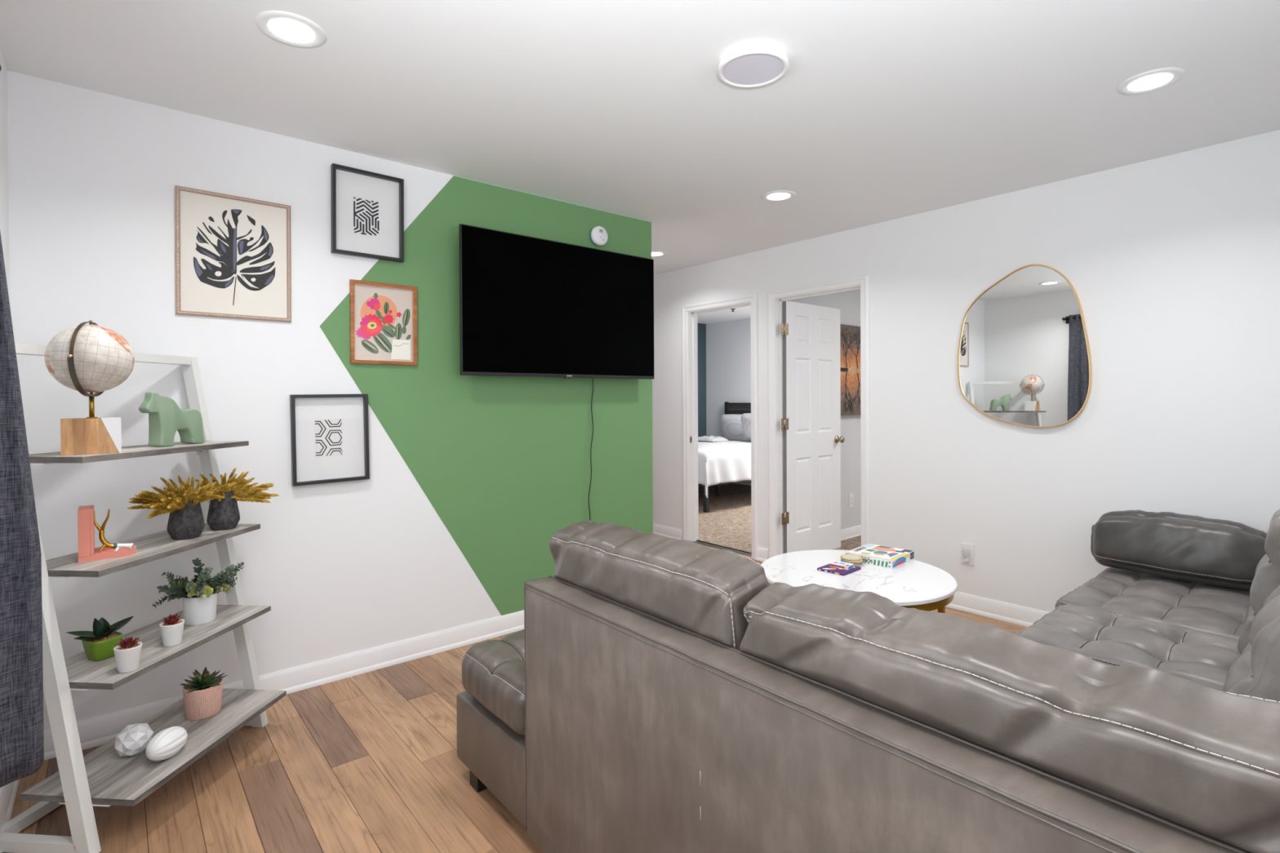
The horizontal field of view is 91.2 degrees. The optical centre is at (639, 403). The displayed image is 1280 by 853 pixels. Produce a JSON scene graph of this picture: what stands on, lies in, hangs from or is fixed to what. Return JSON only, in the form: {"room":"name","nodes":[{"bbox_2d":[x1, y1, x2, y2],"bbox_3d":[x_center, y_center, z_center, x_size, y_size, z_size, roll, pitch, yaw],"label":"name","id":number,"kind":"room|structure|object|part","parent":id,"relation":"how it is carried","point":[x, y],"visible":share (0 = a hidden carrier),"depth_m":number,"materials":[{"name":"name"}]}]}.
{"room":"leisure room","nodes":[
{"label":"leisure room","id":0,"kind":"room"},
{"bbox_2d":[0,49,9,791],"bbox_3d":[-1.073,0.062,0.763,0.120,2.440,3.650,-1,1,-40],"label":"wall","id":1,"kind":"structure","parent":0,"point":[4,193],"depth_m":2.11,"materials":[{"name":"white paint"}]},
{"bbox_2d":[0,779,19,852],"bbox_3d":[-1.046,1.230,0.855,0.019,0.102,3.550,-1,1,-40],"label":"baseboard","id":2,"kind":"structure","parent":1,"relation":"attached to","point":[8,792],"depth_m":1.92,"materials":[{"name":"white wood"}]},
{"bbox_3d":[-0.905,-0.838,0.693,0.063,0.080,2.336,-1,1,-40],"label":"curtain rod","id":3,"kind":"object","parent":1,"relation":"attached to","visible":0},
{"bbox_2d":[0,231,44,787],"bbox_3d":[-1.430,0.020,1.389,0.114,1.812,0.492,-1,1,-40],"label":"curtain","id":4,"kind":"object","parent":3,"relation":"hanging from","point":[21,665],"visible":1,"depth_m":1.54,"materials":[{"name":"grey fabric"}]},
{"bbox_2d":[7,70,653,730],"bbox_3d":[-1.146,0.044,3.166,3.106,2.440,0.122,-1,1,-40],"label":"wall","id":5,"kind":"structure","parent":0,"point":[463,500],"depth_m":2.77,"materials":[{"name":"white paint"}]},
{"bbox_2d":[174,185,291,322],"bbox_3d":[-1.688,-0.611,2.619,0.412,0.513,0.014,0,0,-40],"label":"picture","id":6,"kind":"object","parent":5,"relation":"attached to","point":[233,254],"visible":1,"depth_m":2.61,"materials":[{"name":"beige paper"}]},
{"bbox_2d":[193,208,275,306],"bbox_3d":[-1.690,-0.610,2.621,0.290,0.406,0.001,0,0,-40],"label":"print","id":7,"kind":"object","parent":6,"relation":"attached to","point":[234,249],"depth_m":2.62,"materials":[{"name":"black"}]},
{"bbox_2d":[43,609,524,760],"bbox_3d":[-1.049,1.212,3.161,2.986,0.102,0.019,-1,1,-40],"label":"baseboard","id":8,"kind":"structure","parent":5,"relation":"attached to","point":[100,730],"depth_m":2.87,"materials":[{"name":"white wood"}]},
{"bbox_2d":[289,394,369,486],"bbox_3d":[-1.404,0.159,2.848,0.320,0.400,0.034,-2,1,-40],"label":"picture","id":9,"kind":"object","parent":5,"relation":"attached to","point":[330,433],"visible":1,"depth_m":2.85,"materials":[{"name":"black"}]},
{"bbox_2d":[315,419,342,456],"bbox_3d":[-1.417,0.156,2.853,0.113,0.165,0.001,-2,1,-40],"label":"print","id":10,"kind":"object","parent":9,"relation":"attached to","point":[325,420],"depth_m":2.85},
{"bbox_2d":[330,163,404,262],"bbox_3d":[-1.278,-0.888,2.951,0.320,0.400,0.034,0,0,-40],"label":"picture","id":11,"kind":"object","parent":5,"relation":"attached to","point":[367,207],"visible":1,"depth_m":2.95,"materials":[{"name":"black"}]},
{"bbox_2d":[353,196,379,235],"bbox_3d":[-1.290,-0.878,2.957,0.116,0.167,0.001,0,0,-40],"label":"print","id":12,"kind":"object","parent":11,"relation":"attached to","point":[354,213],"depth_m":2.96},
{"bbox_2d":[349,279,417,365],"bbox_3d":[-1.226,-0.382,3.006,0.309,0.388,0.019,0,0,-40],"label":"picture","id":13,"kind":"object","parent":5,"relation":"attached to","point":[383,317],"visible":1,"depth_m":3.00,"materials":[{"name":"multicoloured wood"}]},
{"bbox_2d":[355,293,411,359],"bbox_3d":[-1.228,-0.371,3.009,0.259,0.314,0.002,0,0,-40],"label":"print","id":14,"kind":"object","parent":13,"relation":"attached to","point":[383,320],"depth_m":3.01,"materials":[{"name":"multicoloured"}]},
{"bbox_2d":[458,223,653,379],"bbox_3d":[-0.440,-0.524,3.603,1.290,0.768,0.115,-1,1,-40],"label":"television","id":15,"kind":"object","parent":5,"relation":"attached to","point":[530,306],"visible":1,"depth_m":3.48,"materials":[{"name":"black plastic"}]},
{"bbox_2d":[588,377,593,520],"bbox_3d":[-0.293,0.489,3.775,0.047,1.351,0.022,-1,1,-40],"label":"power cord","id":16,"kind":"object","parent":15,"relation":"hanging from","point":[592,378],"visible":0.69,"depth_m":3.77,"materials":[{"name":"black plastic"}]},
{"bbox_2d":[590,226,608,245],"bbox_3d":[-0.249,-1.018,3.812,0.118,0.118,0.043,-1,1,-40],"label":"fire alarm","id":17,"kind":"object","parent":5,"relation":"attached to","point":[598,234],"visible":1,"depth_m":3.79,"materials":[{"name":"white plastic"}]},
{"bbox_2d":[2,483,1026,852],"bbox_3d":[0.573,1.267,4.639,7.570,0.072,7.450,-1,1,-40],"label":"floor","id":18,"kind":"structure","parent":0,"point":[369,762],"depth_m":2.10,"materials":[{"name":"brown wood"}]},
{"bbox_2d":[0,342,286,852],"bbox_3d":[-1.634,0.547,2.128,0.446,1.455,0.736,0,0,5],"label":"ladder shelf","id":19,"kind":"object","parent":18,"relation":"on","point":[101,777],"visible":0.7,"depth_m":1.93,"materials":[{"name":"white wood"}]},
{"bbox_3d":[-1.795,0.111,1.784,0.158,0.576,0.032,0,0,5],"label":"leg","id":20,"kind":"part","parent":19,"relation":"part of","materials":[{"name":"white wood"}]},
{"bbox_3d":[-1.649,0.838,1.778,0.217,0.878,0.032,0,0,5],"label":"leg","id":21,"kind":"part","parent":19,"relation":"part of","materials":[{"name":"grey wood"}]},
{"bbox_2d":[44,320,134,455],"bbox_3d":[-1.660,-0.050,1.897,0.205,0.402,0.205,0,1,36],"label":"desk globe","id":22,"kind":"object","parent":19,"relation":"on","point":[91,358],"visible":1,"depth_m":1.84,"materials":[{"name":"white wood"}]},
{"bbox_3d":[-1.660,0.012,1.897,0.026,0.066,0.026,-1,1,-40],"label":"stem","id":23,"kind":"part","parent":22,"relation":"part of","materials":[{"name":"gold metal"}]},
{"bbox_2d":[66,616,133,661],"bbox_3d":[-1.682,0.733,1.967,0.092,0.126,0.164,0,1,34],"label":"planter","id":24,"kind":"object","parent":19,"relation":"on","point":[99,644],"visible":0.98,"depth_m":1.95,"materials":[{"name":"green ceramic"}]},
{"bbox_3d":[-1.684,0.763,1.964,0.085,0.066,0.085,0,0,21],"label":"pot","id":25,"kind":"part","parent":24,"relation":"part of","materials":[{"name":"green ceramic"}]},
{"bbox_2d":[77,505,136,562],"bbox_3d":[-1.661,0.398,1.956,0.136,0.157,0.096,-1,1,-40],"label":"bookend","id":26,"kind":"object","parent":19,"relation":"on","point":[86,522],"visible":1,"depth_m":1.90,"materials":[{"name":"pink"}]},
{"bbox_2d":[113,635,142,673],"bbox_3d":[-1.528,0.747,1.871,0.067,0.098,0.067,-1,1,-40],"label":"succulent pot","id":27,"kind":"object","parent":19,"relation":"on","point":[127,653],"visible":1,"depth_m":1.85,"materials":[{"name":"white ceramic"}]},
{"bbox_2d":[114,723,153,756],"bbox_3d":[-1.621,1.077,2.009,0.091,0.096,0.105,0,0,-2],"label":"ornament","id":28,"kind":"object","parent":19,"relation":"on","point":[133,740],"visible":0.97,"depth_m":1.98,"materials":[{"name":"white ceramic"}]},
{"bbox_2d":[145,726,187,761],"bbox_3d":[-1.505,1.082,1.994,0.087,0.087,0.128,0,0,6],"label":"ornament","id":29,"kind":"object","parent":19,"relation":"on","point":[168,742],"visible":1,"depth_m":1.97,"materials":[{"name":"white ceramic"}]},
{"bbox_2d":[138,392,204,446],"bbox_3d":[-1.652,0.055,2.212,0.052,0.188,0.239,0,0,5],"label":"horse figurine","id":30,"kind":"object","parent":19,"relation":"on","point":[166,417],"visible":1,"depth_m":2.17,"materials":[{"name":"green ceramic"}]},
{"bbox_2d":[159,613,184,647],"bbox_3d":[-1.542,0.745,2.066,0.067,0.099,0.067,-1,1,-40],"label":"succulent pot","id":31,"kind":"object","parent":19,"relation":"on","point":[171,629],"visible":1,"depth_m":2.05,"materials":[{"name":"white ceramic"}]},
{"bbox_2d":[166,497,204,540],"bbox_3d":[-1.602,0.401,2.211,0.109,0.145,0.109,0,0,-7],"label":"clay vase","id":32,"kind":"object","parent":19,"relation":"on","point":[188,522],"visible":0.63,"depth_m":2.17,"materials":[{"name":"grey ceramic"}]},
{"bbox_2d":[127,475,235,519],"bbox_3d":[-1.580,0.316,2.181,0.259,0.124,0.294,0,0,3],"label":"flowers","id":33,"kind":"object","parent":32,"relation":"in","point":[171,500],"visible":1,"depth_m":2.14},
{"bbox_2d":[152,558,244,626],"bbox_3d":[-1.607,0.688,2.284,0.276,0.211,0.207,0,0,-23],"label":"planter","id":34,"kind":"object","parent":19,"relation":"on","point":[198,595],"visible":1,"depth_m":2.24,"materials":[{"name":"white ceramic"}]},
{"bbox_3d":[-1.604,0.743,2.284,0.105,0.100,0.105,-1,1,-40],"label":"pot","id":35,"kind":"part","parent":34,"relation":"part of","materials":[{"name":"white ceramic"}]},
{"bbox_3d":[-1.735,0.105,2.486,0.158,0.576,0.032,0,0,5],"label":"leg","id":36,"kind":"part","parent":19,"relation":"part of","materials":[{"name":"white wood"}]},
{"bbox_2d":[179,666,228,720],"bbox_3d":[-1.581,1.047,2.273,0.147,0.153,0.150,-1,1,-40],"label":"planter","id":37,"kind":"object","parent":19,"relation":"on","point":[202,695],"visible":1,"depth_m":2.24,"materials":[{"name":"ceramic"}]},
{"bbox_3d":[-1.581,1.069,2.270,0.120,0.108,0.120,-1,1,-40],"label":"pot","id":38,"kind":"part","parent":37,"relation":"part of","materials":[{"name":"ceramic"}]},
{"bbox_2d":[206,491,239,530],"bbox_3d":[-1.571,0.402,2.365,0.106,0.141,0.106,0,0,25],"label":"clay vase","id":39,"kind":"object","parent":19,"relation":"on","point":[223,515],"visible":0.8,"depth_m":2.33,"materials":[{"name":"grey ceramic"}]},
{"bbox_2d":[177,467,279,502],"bbox_3d":[-1.541,0.310,2.384,0.289,0.140,0.264,0,0,-14],"label":"flowers","id":40,"kind":"object","parent":39,"relation":"in","point":[242,492],"visible":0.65,"depth_m":2.37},
{"bbox_3d":[-1.589,0.833,2.479,0.217,0.878,0.032,0,0,5],"label":"leg","id":41,"kind":"part","parent":19,"relation":"part of","materials":[{"name":"white wood"}]},
{"bbox_2d":[697,401,751,512],"bbox_3d":[1.031,0.594,8.180,2.045,1.213,1.580,-1,1,-40],"label":"platform bed","id":42,"kind":"object","parent":18,"relation":"on","point":[727,405],"visible":0.1,"depth_m":9.07,"materials":[{"name":"black metal"}]},
{"bbox_3d":[0.737,1.068,6.983,0.045,0.288,0.045,-1,1,-40],"label":"leg","id":43,"kind":"part","parent":42,"relation":"part of","materials":[{"name":"black metal"}]},
{"bbox_3d":[1.015,1.057,8.158,0.045,0.288,0.045,-1,1,-40],"label":"leg","id":44,"kind":"part","parent":42,"relation":"part of","materials":[{"name":"black metal"}]},
{"bbox_3d":[1.015,0.880,8.167,2.000,0.065,1.500,-1,1,-40],"label":"bed frame","id":45,"kind":"part","parent":42,"relation":"part of","materials":[{"name":"black metal"}]},
{"bbox_3d":[1.301,0.583,9.414,0.040,1.213,0.040,-1,1,-40],"label":"headboard post","id":46,"kind":"part","parent":42,"relation":"part of","materials":[{"name":"black metal"}]},
{"bbox_3d":[1.014,0.708,8.166,1.960,0.270,1.460,-1,1,-40],"label":"mattress","id":47,"kind":"object","parent":42,"relation":"on","visible":0},
{"bbox_2d":[697,440,751,497],"bbox_3d":[0.806,0.754,7.991,2.006,0.466,2.041,-1,1,-40],"label":"duvet","id":48,"kind":"object","parent":47,"relation":"on","point":[720,461],"visible":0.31,"depth_m":7.07,"materials":[{"name":"white fabric"}]},
{"bbox_2d":[697,435,728,441],"bbox_3d":[0.983,0.487,8.806,0.340,0.063,0.420,-1,1,-40],"label":"throw blanket","id":49,"kind":"object","parent":48,"relation":"on","point":[710,438],"visible":0.89,"depth_m":8.68,"materials":[{"name":"white fabric"}]},
{"bbox_2d":[740,413,751,441],"bbox_3d":[1.606,0.333,8.467,0.215,0.398,0.659,-1,1,-28],"label":"pillow","id":50,"kind":"object","parent":48,"relation":"on","point":[745,418],"visible":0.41,"depth_m":8.57,"materials":[{"name":"white fabric"}]},
{"bbox_2d":[720,414,749,441],"bbox_3d":[1.426,0.356,9.022,0.226,0.398,0.656,-1,1,-33],"label":"pillow","id":51,"kind":"object","parent":47,"relation":"on","point":[731,426],"visible":0.52,"depth_m":9.01,"materials":[{"name":"white fabric"}]},
{"bbox_2d":[760,549,957,613],"bbox_3d":[1.021,1.029,2.992,0.882,0.450,0.882,-1,1,-40],"label":"coffee table","id":52,"kind":"object","parent":18,"relation":"on","point":[913,584],"visible":0.62,"depth_m":2.88,"materials":[{"name":"white stone"}]},
{"bbox_2d":[817,564,861,576],"bbox_3d":[0.962,0.798,3.029,0.166,0.011,0.140,-1,1,-43],"label":"book","id":53,"kind":"object","parent":52,"relation":"on","point":[826,568],"visible":0.73,"depth_m":2.99,"materials":[{"name":"purple paper"}]},
{"bbox_2d":[822,566,854,571],"bbox_3d":[0.959,0.793,3.028,0.147,0.001,0.116,0,1,27],"label":"print","id":54,"kind":"object","parent":53,"relation":"on","point":[824,568],"depth_m":3.00,"materials":[{"name":"purple"}]},
{"bbox_2d":[829,560,853,569],"bbox_3d":[0.977,0.783,3.035,0.092,0.018,0.064,0,1,44],"label":"deck","id":55,"kind":"object","parent":53,"relation":"on","point":[837,564],"visible":1,"depth_m":3.02,"materials":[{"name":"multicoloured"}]},
{"bbox_2d":[832,561,848,565],"bbox_3d":[0.975,0.774,3.029,0.078,0.001,0.045,0,1,44],"label":"print","id":56,"kind":"object","parent":55,"relation":"on","point":[834,563],"depth_m":3.03,"materials":[{"name":"white"}]},
{"bbox_2d":[844,543,914,568],"bbox_3d":[1.230,0.780,3.215,0.243,0.041,0.271,0,1,45],"label":"board game box","id":57,"kind":"object","parent":52,"relation":"on","point":[881,556],"visible":0.96,"depth_m":3.16,"materials":[{"name":"white"}]},
{"bbox_2d":[845,543,911,560],"bbox_3d":[1.229,0.760,3.215,0.238,0.001,0.265,0,1,45],"label":"print","id":58,"kind":"object","parent":57,"relation":"on","point":[868,552],"depth_m":3.19,"materials":[{"name":"multicoloured paper"}]},
{"bbox_2d":[892,551,914,568],"bbox_3d":[1.317,0.779,3.131,0.004,0.035,0.266,0,1,44],"label":"print","id":59,"kind":"object","parent":57,"relation":"attached to","point":[903,559],"depth_m":3.12},
{"bbox_3d":[1.302,1.040,2.708,0.025,0.429,0.021,-1,1,-45],"label":"leg","id":60,"kind":"part","parent":52,"relation":"part of","materials":[{"name":"gold metal"}]},
{"bbox_3d":[1.054,0.798,3.132,0.106,0.009,0.106,-1,1,-40],"label":"coaster","id":61,"kind":"object","parent":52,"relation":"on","visible":0},
{"bbox_2d":[840,560,862,564],"bbox_3d":[1.058,0.789,3.131,0.106,0.009,0.106,-1,1,-40],"label":"coaster","id":62,"kind":"object","parent":61,"relation":"on","point":[841,560],"visible":0.32,"depth_m":3.09,"materials":[{"name":"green wicker"}]},
{"bbox_2d":[840,558,863,563],"bbox_3d":[1.058,0.780,3.127,0.106,0.009,0.106,-1,1,-40],"label":"coaster","id":63,"kind":"object","parent":62,"relation":"on","point":[843,560],"visible":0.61,"depth_m":3.08,"materials":[{"name":"beige wicker"}]},
{"bbox_2d":[840,554,862,560],"bbox_3d":[1.056,0.771,3.134,0.106,0.009,0.106,-1,1,-40],"label":"coaster","id":64,"kind":"object","parent":63,"relation":"on","point":[846,557],"visible":1,"depth_m":3.12,"materials":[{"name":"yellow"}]},
{"bbox_2d":[456,520,1279,852],"bbox_3d":[0.437,0.798,1.603,0.966,0.939,2.186,-1,1,-40],"label":"sectional sofa","id":65,"kind":"object","parent":18,"relation":"on","point":[655,693],"visible":1,"depth_m":1.07,"materials":[{"name":"grey leather"}]},
{"bbox_2d":[461,629,524,737],"bbox_3d":[-0.115,0.888,2.258,0.964,0.188,0.472,-1,1,-40],"label":"cushion","id":66,"kind":"object","parent":65,"relation":"on","point":[493,676],"depth_m":1.96,"materials":[{"name":"grey leather"}]},
{"bbox_2d":[548,520,768,650],"bbox_3d":[0.028,0.574,1.591,0.212,0.487,0.711,-1,1,-40],"label":"cushion","id":67,"kind":"object","parent":65,"relation":"on","point":[691,592],"depth_m":1.44,"materials":[{"name":"grey leather"}]},
{"bbox_2d":[739,582,1279,852],"bbox_3d":[0.518,0.583,1.002,0.209,0.473,0.827,-1,1,-40],"label":"cushion","id":68,"kind":"object","parent":65,"relation":"on","point":[1185,765],"depth_m":0.85,"materials":[{"name":"grey leather"}]},
{"bbox_2d":[1015,508,1279,702],"bbox_3d":[1.950,0.781,2.125,1.998,0.948,1.035,-1,1,-40],"label":"sectional sofa","id":69,"kind":"object","parent":18,"relation":"on","point":[1225,639],"visible":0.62,"depth_m":2.15,"materials":[{"name":"grey leather"}]},
{"bbox_2d":[1017,604,1240,691],"bbox_3d":[1.793,0.881,2.027,0.568,0.186,0.930,-1,1,-40],"label":"seat cushion","id":70,"kind":"object","parent":69,"relation":"on","point":[1109,637],"depth_m":2.11,"materials":[{"name":"leather"}]},
{"bbox_2d":[1054,567,1250,639],"bbox_3d":[2.338,0.875,2.503,0.918,0.184,0.957,-1,1,-40],"label":"seat cushion","id":71,"kind":"object","parent":69,"relation":"on","point":[1188,605],"depth_m":2.54,"materials":[{"name":"leather"}]},
{"bbox_2d":[1090,510,1266,590],"bbox_3d":[2.428,0.635,2.819,0.294,0.281,0.660,-1,1,-40],"label":"bolster pillow","id":72,"kind":"object","parent":69,"relation":"on","point":[1227,553],"visible":0.84,"depth_m":2.73,"materials":[{"name":"grey leather"}]},
{"bbox_2d":[1222,585,1279,702],"bbox_3d":[1.677,0.561,1.558,0.645,0.496,0.306,-1,1,-40],"label":"cushion","id":73,"kind":"object","parent":69,"relation":"on","point":[1256,672],"depth_m":1.42,"materials":[{"name":"leather"}]},
{"bbox_2d":[1237,508,1279,653],"bbox_3d":[2.167,0.558,2.048,0.719,0.489,0.259,-1,1,-40],"label":"cushion","id":74,"kind":"object","parent":69,"relation":"on","point":[1266,579],"depth_m":1.88,"materials":[{"name":"leather"}]},
{"bbox_2d":[0,0,1279,324],"bbox_3d":[0.558,-1.247,4.605,7.590,0.100,7.470,-1,1,-40],"label":"ceiling","id":75,"kind":"structure","parent":0,"point":[881,110],"depth_m":2.35,"materials":[{"name":"white paint"}]},
{"bbox_2d":[255,10,326,48],"bbox_3d":[-1.087,-1.164,1.957,0.195,0.006,0.195,-1,1,-40],"label":"recessed light","id":76,"kind":"object","parent":75,"relation":"in","point":[290,28],"visible":1,"depth_m":1.95,"materials":[{"name":"white plastic"}]},
{"bbox_2d":[651,250,666,257],"bbox_3d":[0.118,-1.194,5.012,0.195,0.006,0.195,-1,1,-40],"label":"recessed light","id":77,"kind":"object","parent":75,"relation":"in","point":[654,253],"visible":0.64,"depth_m":4.99,"materials":[{"name":"white plastic"}]},
{"bbox_2d":[717,42,788,88],"bbox_3d":[0.389,-1.161,2.161,0.241,0.031,0.241,-1,1,-40],"label":"light","id":78,"kind":"object","parent":75,"relation":"in","point":[750,65],"visible":1,"depth_m":2.13,"materials":[{"name":"white plastic"}]},
{"bbox_2d":[722,54,783,84],"bbox_3d":[0.389,-1.149,2.161,0.210,0.001,0.210,-1,1,-40],"label":"diffuser","id":79,"kind":"object","parent":78,"relation":"attached to","point":[751,69],"depth_m":2.16,"materials":[{"name":"white plastic"}]},
{"bbox_2d":[761,190,795,201],"bbox_3d":[0.794,-1.187,3.591,0.195,0.006,0.195,-1,1,-40],"label":"recessed light","id":80,"kind":"object","parent":75,"relation":"in","point":[777,195],"visible":1,"depth_m":3.58,"materials":[{"name":"white plastic"}]},
{"bbox_2d":[1116,66,1185,94],"bbox_3d":[1.877,-1.182,2.307,0.195,0.006,0.195,-1,1,-40],"label":"recessed light","id":81,"kind":"object","parent":75,"relation":"in","point":[1153,80],"visible":1,"depth_m":2.30,"materials":[{"name":"white plastic"}]},
{"bbox_2d":[697,323,706,436],"bbox_3d":[-0.167,-0.006,8.829,3.080,2.440,0.080,-1,1,-40],"label":"wall","id":82,"kind":"structure","parent":0,"point":[701,328],"depth_m":9.72,"materials":[{"name":"blue paint"}]},
{"bbox_2d":[706,318,751,437],"bbox_3d":[3.149,-0.012,7.360,0.100,2.440,6.600,-1,1,-40],"label":"wall","id":83,"kind":"structure","parent":0,"point":[728,344],"depth_m":9.47,"materials":[{"name":"white paint"}]},
{"bbox_2d":[734,480,751,485],"bbox_3d":[2.195,1.154,8.417,0.019,0.102,3.600,-1,1,-40],"label":"baseboard","id":84,"kind":"structure","parent":83,"relation":"attached to","point":[748,482],"depth_m":9.18,"materials":[{"name":"white"}]},
{"bbox_2d":[786,289,861,540],"bbox_3d":[2.254,0.003,6.032,3.180,2.440,0.119,-1,1,-40],"label":"wall","id":85,"kind":"structure","parent":0,"point":[848,303],"depth_m":5.67,"materials":[{"name":"white paint"}]},
{"bbox_2d":[840,324,860,415],"bbox_3d":[2.045,-0.298,5.748,0.840,0.800,0.041,-1,1,-40],"label":"print","id":86,"kind":"object","parent":85,"relation":"attached to","point":[850,335],"visible":0.45,"depth_m":5.59,"materials":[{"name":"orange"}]},
{"bbox_2d":[848,493,853,507],"bbox_3d":[1.921,0.883,5.695,0.076,0.124,0.009,-1,1,-40],"label":"wall outlet","id":87,"kind":"object","parent":85,"relation":"attached to","point":[851,495],"visible":1,"depth_m":5.69,"materials":[{"name":"white plastic"}]},
{"bbox_2d":[652,129,1279,612],"bbox_3d":[1.243,0.019,4.676,0.115,2.440,6.650,-1,1,-40],"label":"wall","id":88,"kind":"structure","parent":0,"point":[1171,263],"depth_m":3.34,"materials":[{"name":"white paint"}]},
{"bbox_2d":[653,523,682,539],"bbox_3d":[-0.286,1.183,6.403,0.019,0.102,2.044,-1,1,-40],"label":"baseboard","id":89,"kind":"structure","parent":88,"relation":"attached to","point":[670,532],"depth_m":5.76,"materials":[{"name":"white wood"}]},
{"bbox_2d":[681,293,758,559],"bbox_3d":[0.697,0.183,5.312,0.136,2.109,0.844,-1,1,-40],"label":"trim","id":90,"kind":"structure","parent":88,"relation":"attached to","point":[689,312],"depth_m":5.56,"materials":[{"name":"white wood"}]},
{"bbox_2d":[693,541,751,556],"bbox_3d":[0.715,1.234,5.331,0.070,0.006,0.710,-1,1,-40],"label":"trim","id":91,"kind":"structure","parent":88,"relation":"attached to","point":[696,542],"depth_m":5.33,"materials":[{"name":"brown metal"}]},
{"bbox_2d":[756,300,844,561],"bbox_3d":[1.331,0.220,5.106,0.838,2.030,0.291,-1,1,-40],"label":"doors","id":92,"kind":"structure","parent":88,"relation":"in","point":[762,553],"depth_m":5.04,"materials":[{"name":"white wood"}]},
{"bbox_3d":[1.655,0.302,5.298,0.096,0.064,0.167,-1,1,-40],"label":"knob","id":93,"kind":"part","parent":92,"relation":"part of","materials":[{"name":"gold metal"}]},
{"bbox_2d":[767,274,870,558],"bbox_3d":[1.315,0.185,4.580,0.136,2.109,0.848,-1,1,-40],"label":"trim","id":94,"kind":"structure","parent":88,"relation":"attached to","point":[775,298],"depth_m":4.82,"materials":[{"name":"white wood"}]},
{"bbox_2d":[960,542,974,565],"bbox_3d":[1.957,0.901,3.745,0.009,0.124,0.076,-1,1,-40],"label":"wall outlet","id":95,"kind":"object","parent":88,"relation":"attached to","point":[971,547],"visible":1,"depth_m":3.73,"materials":[{"name":"white plastic"}]},
{"bbox_2d":[962,546,969,562],"bbox_3d":[1.941,0.897,3.731,0.033,0.092,0.041,-1,1,-40],"label":"night light","id":96,"kind":"object","parent":95,"relation":"attached to","point":[966,553],"visible":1,"depth_m":3.72,"materials":[{"name":"white plastic"}]},
{"bbox_2d":[945,591,1049,626],"bbox_3d":[2.411,1.194,3.201,0.019,0.102,2.684,-1,1,-40],"label":"baseboard","id":97,"kind":"structure","parent":88,"relation":"attached to","point":[1008,612],"depth_m":3.62,"materials":[{"name":"white"}]},
{"bbox_2d":[957,264,1092,427],"bbox_3d":[2.128,-0.317,3.509,0.028,0.900,0.669,-1,1,-40],"label":"wall mirror","id":98,"kind":"object","parent":88,"relation":"attached to","point":[1024,357],"visible":1,"depth_m":3.47,"materials":[{"name":"clear mirror"}]}
]}

